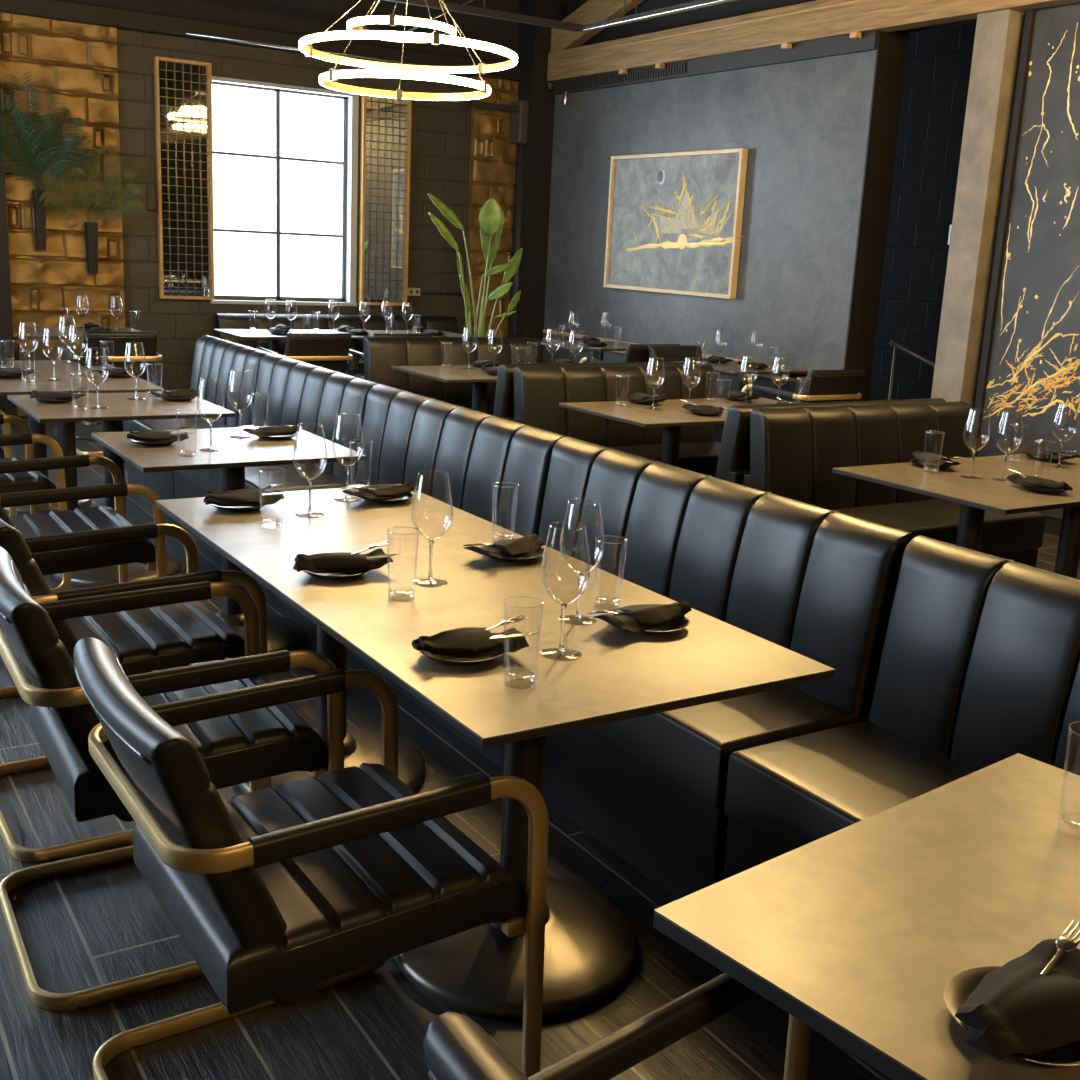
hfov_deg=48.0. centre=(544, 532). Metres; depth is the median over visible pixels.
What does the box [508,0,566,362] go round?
column
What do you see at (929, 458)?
napkin
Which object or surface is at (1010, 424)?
tumbler
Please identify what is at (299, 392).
bench
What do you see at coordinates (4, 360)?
napkin
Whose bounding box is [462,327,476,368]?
wine glass
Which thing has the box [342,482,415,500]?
napkin
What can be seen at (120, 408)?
dining table
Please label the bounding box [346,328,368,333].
napkin
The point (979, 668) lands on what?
bench
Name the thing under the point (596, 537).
tumbler
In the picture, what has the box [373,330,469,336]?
dining table
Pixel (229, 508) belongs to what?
plate
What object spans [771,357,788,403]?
wine glass
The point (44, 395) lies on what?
napkin
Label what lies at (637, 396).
napkin
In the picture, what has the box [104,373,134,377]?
plate
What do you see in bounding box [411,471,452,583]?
wine glass
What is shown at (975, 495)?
dining table
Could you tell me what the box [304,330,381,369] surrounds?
dining table
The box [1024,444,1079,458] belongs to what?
napkin
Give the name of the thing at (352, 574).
plate
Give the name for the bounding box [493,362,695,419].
bench
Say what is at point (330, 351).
armchair
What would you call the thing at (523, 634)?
knife
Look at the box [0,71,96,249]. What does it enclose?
plant
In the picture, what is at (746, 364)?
napkin
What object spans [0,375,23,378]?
plate
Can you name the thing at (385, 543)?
fork
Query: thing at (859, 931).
dining table
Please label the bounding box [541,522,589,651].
wine glass
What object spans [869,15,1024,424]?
wall
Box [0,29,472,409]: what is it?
wall
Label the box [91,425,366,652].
dining table
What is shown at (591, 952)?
dining table
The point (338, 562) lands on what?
napkin
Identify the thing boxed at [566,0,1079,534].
wall
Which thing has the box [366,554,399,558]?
knife
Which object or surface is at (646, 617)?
napkin
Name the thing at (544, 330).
trim
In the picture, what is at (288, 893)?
armchair
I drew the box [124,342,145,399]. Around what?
wine glass
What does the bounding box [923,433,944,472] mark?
tumbler
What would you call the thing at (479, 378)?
dining table
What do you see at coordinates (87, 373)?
tumbler
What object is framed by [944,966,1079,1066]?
plate
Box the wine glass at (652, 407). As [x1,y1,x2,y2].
[646,357,664,409]
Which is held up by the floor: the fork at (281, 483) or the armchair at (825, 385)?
the armchair at (825, 385)
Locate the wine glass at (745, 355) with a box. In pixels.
[739,355,756,404]
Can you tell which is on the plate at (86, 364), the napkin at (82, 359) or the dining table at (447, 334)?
the napkin at (82, 359)
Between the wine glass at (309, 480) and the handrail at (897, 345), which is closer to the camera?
the wine glass at (309, 480)
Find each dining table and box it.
[0,360,164,513]
[7,392,234,586]
[21,327,141,439]
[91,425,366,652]
[156,487,834,1020]
[213,329,312,353]
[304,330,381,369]
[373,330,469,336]
[391,365,499,412]
[541,341,629,359]
[559,397,782,466]
[653,753,1079,1079]
[678,361,808,391]
[832,454,1079,578]
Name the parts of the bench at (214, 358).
seat, backrest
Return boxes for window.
[210,76,358,305]
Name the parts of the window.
sill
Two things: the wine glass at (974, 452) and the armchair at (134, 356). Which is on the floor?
the armchair at (134, 356)
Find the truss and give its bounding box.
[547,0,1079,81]
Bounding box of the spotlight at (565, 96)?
[563,89,568,104]
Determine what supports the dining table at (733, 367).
on the floor
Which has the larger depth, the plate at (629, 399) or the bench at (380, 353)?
the bench at (380, 353)
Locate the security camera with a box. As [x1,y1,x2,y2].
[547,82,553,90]
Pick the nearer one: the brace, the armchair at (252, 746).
the armchair at (252, 746)
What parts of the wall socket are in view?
plate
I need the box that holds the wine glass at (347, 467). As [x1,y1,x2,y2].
[332,413,363,497]
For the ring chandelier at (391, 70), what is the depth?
5.25 m
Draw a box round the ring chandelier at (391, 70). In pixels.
[299,0,517,99]
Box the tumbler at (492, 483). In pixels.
[492,483,518,539]
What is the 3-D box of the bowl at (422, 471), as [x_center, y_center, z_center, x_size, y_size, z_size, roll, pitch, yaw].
[-0.250,-0.057,2.708,0.093,0.153,0.092,1,13,-7]
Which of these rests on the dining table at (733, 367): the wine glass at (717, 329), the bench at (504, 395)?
the wine glass at (717, 329)
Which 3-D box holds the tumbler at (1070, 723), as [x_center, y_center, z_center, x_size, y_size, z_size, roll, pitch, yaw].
[0.742,0.341,1.657,0.069,0.152,0.069,14,17,39]
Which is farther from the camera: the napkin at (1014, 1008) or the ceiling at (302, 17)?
the ceiling at (302, 17)
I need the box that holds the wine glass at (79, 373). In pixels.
[68,325,87,375]
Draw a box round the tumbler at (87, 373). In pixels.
[71,373,87,410]
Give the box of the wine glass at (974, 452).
[963,411,989,477]
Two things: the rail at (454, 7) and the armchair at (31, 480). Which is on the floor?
the armchair at (31, 480)
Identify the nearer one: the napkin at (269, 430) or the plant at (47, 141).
the napkin at (269, 430)
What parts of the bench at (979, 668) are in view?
seat, backrest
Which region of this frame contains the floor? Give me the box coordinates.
[0,418,1079,1079]
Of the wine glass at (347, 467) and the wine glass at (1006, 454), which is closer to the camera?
the wine glass at (347, 467)
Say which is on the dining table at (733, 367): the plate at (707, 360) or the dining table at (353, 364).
the plate at (707, 360)
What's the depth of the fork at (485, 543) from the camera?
2.91 m
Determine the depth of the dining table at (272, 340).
9.43 m
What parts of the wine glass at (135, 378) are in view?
stem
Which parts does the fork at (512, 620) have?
handle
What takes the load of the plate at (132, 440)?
on the dining table at (238, 453)
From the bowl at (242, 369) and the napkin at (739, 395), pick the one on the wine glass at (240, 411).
the bowl at (242, 369)
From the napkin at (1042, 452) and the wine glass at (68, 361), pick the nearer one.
the napkin at (1042, 452)
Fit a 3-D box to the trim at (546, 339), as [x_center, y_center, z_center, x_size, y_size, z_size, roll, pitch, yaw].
[1.012,-1.430,9.989,0.035,0.023,3.820,-6,16,-32]
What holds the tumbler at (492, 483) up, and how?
on the dining table at (591, 952)
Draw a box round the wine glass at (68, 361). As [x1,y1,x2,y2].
[59,316,76,362]
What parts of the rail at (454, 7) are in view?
cross rail, long rail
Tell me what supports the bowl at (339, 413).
on the wine glass at (347, 467)
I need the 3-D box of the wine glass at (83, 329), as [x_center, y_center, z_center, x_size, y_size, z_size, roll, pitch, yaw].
[-3.361,-1.601,8.831,0.092,0.251,0.093,-3,14,-24]
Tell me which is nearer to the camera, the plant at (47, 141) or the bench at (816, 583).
the bench at (816, 583)
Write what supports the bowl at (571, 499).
on the wine glass at (577, 614)
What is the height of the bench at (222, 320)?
0.840 m
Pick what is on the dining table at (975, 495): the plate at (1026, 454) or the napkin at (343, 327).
the plate at (1026, 454)
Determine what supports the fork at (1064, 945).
on the napkin at (1014, 1008)
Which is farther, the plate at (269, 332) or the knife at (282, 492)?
the plate at (269, 332)
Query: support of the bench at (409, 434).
on the floor
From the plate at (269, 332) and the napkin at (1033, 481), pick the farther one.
the plate at (269, 332)
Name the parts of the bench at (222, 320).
seat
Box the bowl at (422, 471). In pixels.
[411,471,452,539]
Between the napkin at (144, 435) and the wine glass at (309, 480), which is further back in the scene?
the napkin at (144, 435)
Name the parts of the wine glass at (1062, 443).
stem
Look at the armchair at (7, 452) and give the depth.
5.62 m
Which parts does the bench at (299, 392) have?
seat, backrest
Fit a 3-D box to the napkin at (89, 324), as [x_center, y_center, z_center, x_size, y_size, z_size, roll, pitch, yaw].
[-3.363,-1.540,8.978,0.117,0.035,0.220,-4,15,-27]
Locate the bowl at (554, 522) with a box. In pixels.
[541,522,589,604]
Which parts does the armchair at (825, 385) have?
armrest, frame, backrest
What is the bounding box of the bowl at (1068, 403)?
[1052,403,1077,440]
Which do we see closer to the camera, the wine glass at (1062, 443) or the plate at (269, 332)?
the wine glass at (1062, 443)
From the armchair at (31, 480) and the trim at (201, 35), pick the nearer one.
the armchair at (31, 480)
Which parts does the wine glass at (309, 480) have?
stem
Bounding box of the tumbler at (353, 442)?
[350,442,371,485]
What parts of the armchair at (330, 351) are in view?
armrest, frame, backrest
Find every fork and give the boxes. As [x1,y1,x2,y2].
[259,482,284,490]
[352,541,390,553]
[476,542,501,544]
[485,615,527,629]
[604,610,633,613]
[1041,920,1079,974]
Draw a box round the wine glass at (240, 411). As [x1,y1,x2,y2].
[227,369,252,435]
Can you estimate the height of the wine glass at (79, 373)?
0.251 m
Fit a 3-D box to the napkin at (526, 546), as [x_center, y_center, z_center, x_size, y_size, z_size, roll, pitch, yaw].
[-0.085,0.031,2.994,0.205,0.035,0.121,-10,18,-43]
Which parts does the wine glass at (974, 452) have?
stem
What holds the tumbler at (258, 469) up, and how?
on the dining table at (591, 952)
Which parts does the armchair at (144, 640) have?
backrest, armrest, seat, armrest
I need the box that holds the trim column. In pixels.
[931,9,1023,417]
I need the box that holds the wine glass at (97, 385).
[85,347,108,408]
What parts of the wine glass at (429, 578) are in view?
stem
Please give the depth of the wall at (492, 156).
11.23 m
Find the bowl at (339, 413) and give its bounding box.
[332,413,363,465]
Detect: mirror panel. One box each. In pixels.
[154,56,214,299]
[358,95,411,305]
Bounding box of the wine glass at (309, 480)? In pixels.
[293,423,326,513]
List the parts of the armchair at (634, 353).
armrest, backrest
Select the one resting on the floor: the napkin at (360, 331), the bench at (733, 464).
the bench at (733, 464)
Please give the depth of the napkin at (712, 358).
8.72 m
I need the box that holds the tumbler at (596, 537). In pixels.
[594,537,626,607]
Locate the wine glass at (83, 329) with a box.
[76,298,88,330]
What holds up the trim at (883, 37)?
attached to the wall at (803, 125)
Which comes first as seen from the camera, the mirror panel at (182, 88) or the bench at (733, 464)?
the bench at (733, 464)
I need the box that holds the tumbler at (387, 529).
[387,529,418,598]
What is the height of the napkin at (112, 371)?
0.035 m
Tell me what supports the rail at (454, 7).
hanging from the ceiling
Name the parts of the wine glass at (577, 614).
stem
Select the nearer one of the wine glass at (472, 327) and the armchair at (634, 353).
the wine glass at (472, 327)
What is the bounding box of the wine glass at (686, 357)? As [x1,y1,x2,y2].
[682,357,700,407]
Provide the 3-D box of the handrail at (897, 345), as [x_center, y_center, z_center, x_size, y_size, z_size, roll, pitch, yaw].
[2.882,-0.826,8.507,1.007,0.998,0.040,6,14,12]
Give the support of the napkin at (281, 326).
on the plate
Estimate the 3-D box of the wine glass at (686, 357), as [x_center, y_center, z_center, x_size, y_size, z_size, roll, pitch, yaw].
[0.734,-0.752,6.088,0.093,0.251,0.092,15,18,41]
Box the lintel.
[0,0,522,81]
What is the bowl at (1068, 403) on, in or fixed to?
on the wine glass at (1062, 443)
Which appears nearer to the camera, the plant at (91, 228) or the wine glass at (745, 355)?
the wine glass at (745, 355)
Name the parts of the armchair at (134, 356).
armrest, backrest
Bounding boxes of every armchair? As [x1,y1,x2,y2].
[0,410,16,516]
[0,414,71,593]
[0,455,166,698]
[0,519,270,862]
[0,546,343,1010]
[58,331,161,455]
[73,637,548,1079]
[256,333,352,373]
[345,333,432,378]
[423,973,811,1079]
[580,344,679,362]
[648,345,752,397]
[741,369,865,402]
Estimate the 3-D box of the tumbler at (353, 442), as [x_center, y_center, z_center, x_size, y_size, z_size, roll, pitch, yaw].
[-0.561,-0.205,3.702,0.069,0.152,0.069,2,13,-3]
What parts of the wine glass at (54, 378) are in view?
stem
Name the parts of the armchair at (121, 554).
backrest, armrest, armrest, seat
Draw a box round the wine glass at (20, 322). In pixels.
[18,322,37,372]
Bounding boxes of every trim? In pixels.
[0,85,16,415]
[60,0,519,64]
[185,31,521,80]
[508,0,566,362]
[542,338,804,383]
[543,329,807,373]
[843,31,888,369]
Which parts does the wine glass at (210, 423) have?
stem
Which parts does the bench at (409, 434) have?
seat, backrest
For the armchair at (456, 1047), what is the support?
on the floor
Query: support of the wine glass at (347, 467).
on the dining table at (591, 952)
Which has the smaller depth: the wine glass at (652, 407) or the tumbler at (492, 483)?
the tumbler at (492, 483)
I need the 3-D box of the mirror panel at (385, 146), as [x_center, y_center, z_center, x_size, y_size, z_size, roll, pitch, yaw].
[-1.411,-2.936,10.723,0.455,1.820,0.060,-6,16,-32]
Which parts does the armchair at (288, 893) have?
backrest, armrest, seat, armrest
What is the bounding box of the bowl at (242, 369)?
[227,369,252,410]
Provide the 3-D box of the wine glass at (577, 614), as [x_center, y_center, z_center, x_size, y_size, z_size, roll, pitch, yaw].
[0.075,0.059,2.499,0.093,0.251,0.092,15,18,43]
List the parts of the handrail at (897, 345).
post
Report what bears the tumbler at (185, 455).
on the dining table at (238, 453)
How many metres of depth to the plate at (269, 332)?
9.27 m
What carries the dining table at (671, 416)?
on the floor
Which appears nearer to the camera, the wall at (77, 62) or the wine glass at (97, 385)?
the wine glass at (97, 385)
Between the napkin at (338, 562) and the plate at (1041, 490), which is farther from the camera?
the plate at (1041, 490)
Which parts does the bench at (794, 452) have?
panel, backrest, seat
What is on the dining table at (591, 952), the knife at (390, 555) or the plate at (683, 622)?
the plate at (683, 622)
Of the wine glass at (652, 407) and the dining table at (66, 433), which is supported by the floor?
the dining table at (66, 433)
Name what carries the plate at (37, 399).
on the dining table at (120, 408)
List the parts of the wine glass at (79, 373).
stem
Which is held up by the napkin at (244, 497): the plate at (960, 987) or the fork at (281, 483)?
the fork at (281, 483)
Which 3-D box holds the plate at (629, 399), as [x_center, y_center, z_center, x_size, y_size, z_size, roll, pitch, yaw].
[0.509,-0.672,6.213,0.166,0.017,0.166,-6,16,-32]
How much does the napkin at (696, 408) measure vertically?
0.035 m
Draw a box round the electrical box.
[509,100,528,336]
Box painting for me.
[603,148,747,298]
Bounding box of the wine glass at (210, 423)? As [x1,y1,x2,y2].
[197,378,223,449]
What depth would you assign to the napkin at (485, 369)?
7.20 m
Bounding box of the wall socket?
[407,288,461,295]
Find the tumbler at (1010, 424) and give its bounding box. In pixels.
[1007,424,1028,462]
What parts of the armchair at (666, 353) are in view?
backrest, seat, armrest, frame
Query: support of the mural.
attached to the wall at (898, 40)
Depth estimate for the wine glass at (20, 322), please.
6.22 m
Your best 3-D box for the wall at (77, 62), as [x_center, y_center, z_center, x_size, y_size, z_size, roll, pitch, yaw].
[-3.701,-2.374,9.378,0.850,2.970,0.084,-6,16,-32]
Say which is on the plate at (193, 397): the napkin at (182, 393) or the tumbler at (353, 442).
the napkin at (182, 393)
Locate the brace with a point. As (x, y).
(467, 1)
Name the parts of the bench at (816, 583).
seat, backrest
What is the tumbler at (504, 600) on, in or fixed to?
on the dining table at (591, 952)
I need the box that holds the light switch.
[948,225,951,244]
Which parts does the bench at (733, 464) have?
panel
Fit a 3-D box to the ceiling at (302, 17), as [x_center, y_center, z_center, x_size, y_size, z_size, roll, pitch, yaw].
[-4.051,-4.323,8.671,9.030,0.850,0.015,-6,16,-32]
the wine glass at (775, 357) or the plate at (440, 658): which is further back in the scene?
the wine glass at (775, 357)
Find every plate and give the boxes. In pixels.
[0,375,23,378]
[34,398,73,402]
[77,362,106,365]
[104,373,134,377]
[129,439,175,445]
[160,396,196,400]
[210,504,266,510]
[260,433,297,439]
[269,332,289,334]
[302,570,369,578]
[364,493,413,502]
[419,650,502,664]
[471,363,495,367]
[481,545,545,561]
[610,613,689,633]
[628,398,657,403]
[689,410,722,415]
[707,360,726,363]
[723,396,751,401]
[744,366,764,369]
[910,458,949,467]
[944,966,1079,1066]
[1021,485,1065,492]
[1025,453,1064,461]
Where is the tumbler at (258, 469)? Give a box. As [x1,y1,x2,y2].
[258,469,284,524]
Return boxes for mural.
[971,5,1079,518]
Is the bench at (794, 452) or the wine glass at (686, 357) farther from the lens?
the wine glass at (686, 357)
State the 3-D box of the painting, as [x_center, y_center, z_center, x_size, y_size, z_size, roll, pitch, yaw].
[1.028,-2.488,9.765,0.060,1.095,1.740,-6,16,-32]
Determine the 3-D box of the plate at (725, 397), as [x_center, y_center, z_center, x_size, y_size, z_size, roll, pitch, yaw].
[1.044,-0.723,6.542,0.166,0.017,0.166,-6,16,-32]
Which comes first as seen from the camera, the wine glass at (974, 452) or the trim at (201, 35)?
the wine glass at (974, 452)
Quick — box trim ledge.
[552,31,877,94]
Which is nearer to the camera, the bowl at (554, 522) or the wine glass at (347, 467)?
the bowl at (554, 522)
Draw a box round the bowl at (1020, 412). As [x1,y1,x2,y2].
[995,412,1022,452]
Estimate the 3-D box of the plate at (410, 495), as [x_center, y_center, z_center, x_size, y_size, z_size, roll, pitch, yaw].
[-0.470,-0.105,3.592,0.166,0.017,0.166,-6,16,-32]
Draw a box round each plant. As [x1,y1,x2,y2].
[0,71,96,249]
[39,132,146,273]
[428,193,522,336]
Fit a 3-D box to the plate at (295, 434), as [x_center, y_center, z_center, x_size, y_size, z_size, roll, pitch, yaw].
[-1.018,-0.368,4.596,0.166,0.017,0.166,-6,16,-32]
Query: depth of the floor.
2.50 m
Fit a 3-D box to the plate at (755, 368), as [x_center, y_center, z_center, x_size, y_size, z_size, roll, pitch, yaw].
[1.465,-1.150,8.451,0.166,0.017,0.166,-6,16,-32]
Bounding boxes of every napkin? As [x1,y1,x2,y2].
[0,356,13,362]
[0,367,34,375]
[30,390,85,399]
[67,356,108,362]
[82,321,98,327]
[89,327,110,330]
[92,367,137,374]
[127,430,188,441]
[148,388,197,397]
[203,489,284,505]
[242,425,300,436]
[267,328,288,332]
[275,324,290,329]
[293,548,392,572]
[339,325,355,329]
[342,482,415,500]
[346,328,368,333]
[412,326,425,330]
[412,627,528,657]
[423,329,443,333]
[464,534,544,558]
[475,358,499,365]
[480,366,498,372]
[556,358,575,362]
[583,336,599,340]
[584,340,606,345]
[594,601,691,632]
[630,392,665,402]
[682,404,723,412]
[707,355,733,361]
[724,389,759,399]
[737,361,768,367]
[912,451,960,466]
[955,939,1079,1060]
[1006,474,1072,490]
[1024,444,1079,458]
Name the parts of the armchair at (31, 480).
armrest, armrest, seat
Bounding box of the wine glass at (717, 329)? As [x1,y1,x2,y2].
[714,329,727,365]
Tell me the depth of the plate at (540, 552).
2.98 m
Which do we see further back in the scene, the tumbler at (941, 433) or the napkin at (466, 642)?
the tumbler at (941, 433)
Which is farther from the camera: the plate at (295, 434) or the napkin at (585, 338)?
the napkin at (585, 338)
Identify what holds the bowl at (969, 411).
on the wine glass at (974, 452)
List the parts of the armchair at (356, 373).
seat, armrest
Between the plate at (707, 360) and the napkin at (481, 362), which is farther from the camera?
the plate at (707, 360)
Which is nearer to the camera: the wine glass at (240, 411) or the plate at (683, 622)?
the plate at (683, 622)
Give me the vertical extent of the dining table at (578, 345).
0.750 m
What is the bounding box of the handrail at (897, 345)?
[888,339,976,399]
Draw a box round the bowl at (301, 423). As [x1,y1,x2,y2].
[293,423,326,477]
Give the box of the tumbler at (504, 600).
[504,600,543,684]
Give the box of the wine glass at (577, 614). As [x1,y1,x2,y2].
[559,499,604,622]
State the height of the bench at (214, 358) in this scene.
0.900 m
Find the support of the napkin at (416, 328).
on the plate
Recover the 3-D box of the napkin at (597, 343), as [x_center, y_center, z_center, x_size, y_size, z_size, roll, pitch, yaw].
[0.419,-1.518,9.692,0.121,0.034,0.215,-7,16,-36]
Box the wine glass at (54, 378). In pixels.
[43,328,62,380]
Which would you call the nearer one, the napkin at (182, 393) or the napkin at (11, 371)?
the napkin at (182, 393)
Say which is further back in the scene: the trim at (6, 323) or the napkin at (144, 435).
the trim at (6, 323)
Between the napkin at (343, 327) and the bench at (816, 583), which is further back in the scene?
the napkin at (343, 327)
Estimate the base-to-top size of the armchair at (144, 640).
0.828 m
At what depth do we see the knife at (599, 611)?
2.45 m
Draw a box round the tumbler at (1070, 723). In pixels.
[1058,723,1079,831]
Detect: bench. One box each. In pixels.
[123,335,268,527]
[174,353,379,596]
[215,313,456,369]
[262,384,565,714]
[363,336,540,414]
[430,436,916,899]
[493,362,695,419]
[511,364,720,476]
[715,398,945,484]
[723,535,1079,879]
[743,401,1045,566]
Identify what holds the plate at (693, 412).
on the dining table at (671, 416)
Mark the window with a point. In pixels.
(349, 101)
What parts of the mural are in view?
edge trim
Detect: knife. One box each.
[262,492,291,495]
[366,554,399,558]
[462,543,483,546]
[490,632,538,638]
[587,609,622,613]
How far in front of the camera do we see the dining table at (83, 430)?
8.76 m
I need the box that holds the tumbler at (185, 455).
[176,411,196,456]
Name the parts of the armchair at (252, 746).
backrest, armrest, seat, armrest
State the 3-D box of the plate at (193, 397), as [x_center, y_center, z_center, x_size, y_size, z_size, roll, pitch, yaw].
[-1.657,-0.609,5.485,0.166,0.017,0.166,-6,16,-32]
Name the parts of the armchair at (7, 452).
seat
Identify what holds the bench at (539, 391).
on the floor
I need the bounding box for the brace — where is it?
[405,0,473,31]
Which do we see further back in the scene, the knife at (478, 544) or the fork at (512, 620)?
the knife at (478, 544)
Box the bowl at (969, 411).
[963,411,989,449]
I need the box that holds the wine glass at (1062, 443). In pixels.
[1048,403,1077,468]
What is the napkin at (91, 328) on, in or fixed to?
on the plate
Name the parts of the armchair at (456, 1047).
backrest, armrest, frame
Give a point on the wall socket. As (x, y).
(411, 291)
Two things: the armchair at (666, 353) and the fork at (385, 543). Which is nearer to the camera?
the fork at (385, 543)
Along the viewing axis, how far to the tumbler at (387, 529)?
2.59 m
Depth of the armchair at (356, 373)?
9.10 m
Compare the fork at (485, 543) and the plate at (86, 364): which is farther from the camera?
the plate at (86, 364)
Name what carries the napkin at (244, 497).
on the plate at (229, 508)
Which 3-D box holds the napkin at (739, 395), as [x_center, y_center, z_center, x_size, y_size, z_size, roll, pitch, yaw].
[1.049,-0.743,6.525,0.121,0.034,0.215,-5,15,-29]
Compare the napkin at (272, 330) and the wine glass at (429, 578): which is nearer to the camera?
the wine glass at (429, 578)
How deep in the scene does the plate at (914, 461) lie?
4.65 m
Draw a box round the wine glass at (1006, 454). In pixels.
[993,412,1022,478]
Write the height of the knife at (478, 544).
0.015 m
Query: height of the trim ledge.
0.115 m
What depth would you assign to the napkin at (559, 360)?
7.90 m
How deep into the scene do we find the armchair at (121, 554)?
4.07 m
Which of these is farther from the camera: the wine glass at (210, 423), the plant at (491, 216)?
the plant at (491, 216)
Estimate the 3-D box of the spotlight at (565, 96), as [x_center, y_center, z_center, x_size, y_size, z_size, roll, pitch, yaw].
[0.203,-3.900,10.832,0.071,0.154,0.036,-6,16,-32]
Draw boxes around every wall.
[0,12,125,417]
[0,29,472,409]
[464,76,517,336]
[542,50,876,442]
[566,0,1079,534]
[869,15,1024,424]
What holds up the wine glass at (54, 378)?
on the dining table at (66, 433)
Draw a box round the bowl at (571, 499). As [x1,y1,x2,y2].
[559,499,604,574]
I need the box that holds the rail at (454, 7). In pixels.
[385,0,734,31]
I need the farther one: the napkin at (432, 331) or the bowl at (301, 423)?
the napkin at (432, 331)
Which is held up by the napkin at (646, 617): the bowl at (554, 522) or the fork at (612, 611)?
the fork at (612, 611)
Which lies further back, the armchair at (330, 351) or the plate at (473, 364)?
the armchair at (330, 351)
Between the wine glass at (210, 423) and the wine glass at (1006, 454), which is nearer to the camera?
the wine glass at (210, 423)
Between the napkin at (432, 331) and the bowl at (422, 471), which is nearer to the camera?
the bowl at (422, 471)
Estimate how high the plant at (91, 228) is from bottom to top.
1.058 m
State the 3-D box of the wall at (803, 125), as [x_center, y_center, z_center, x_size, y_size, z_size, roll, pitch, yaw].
[1.095,-2.188,9.847,0.080,2.860,3.890,-6,16,-32]

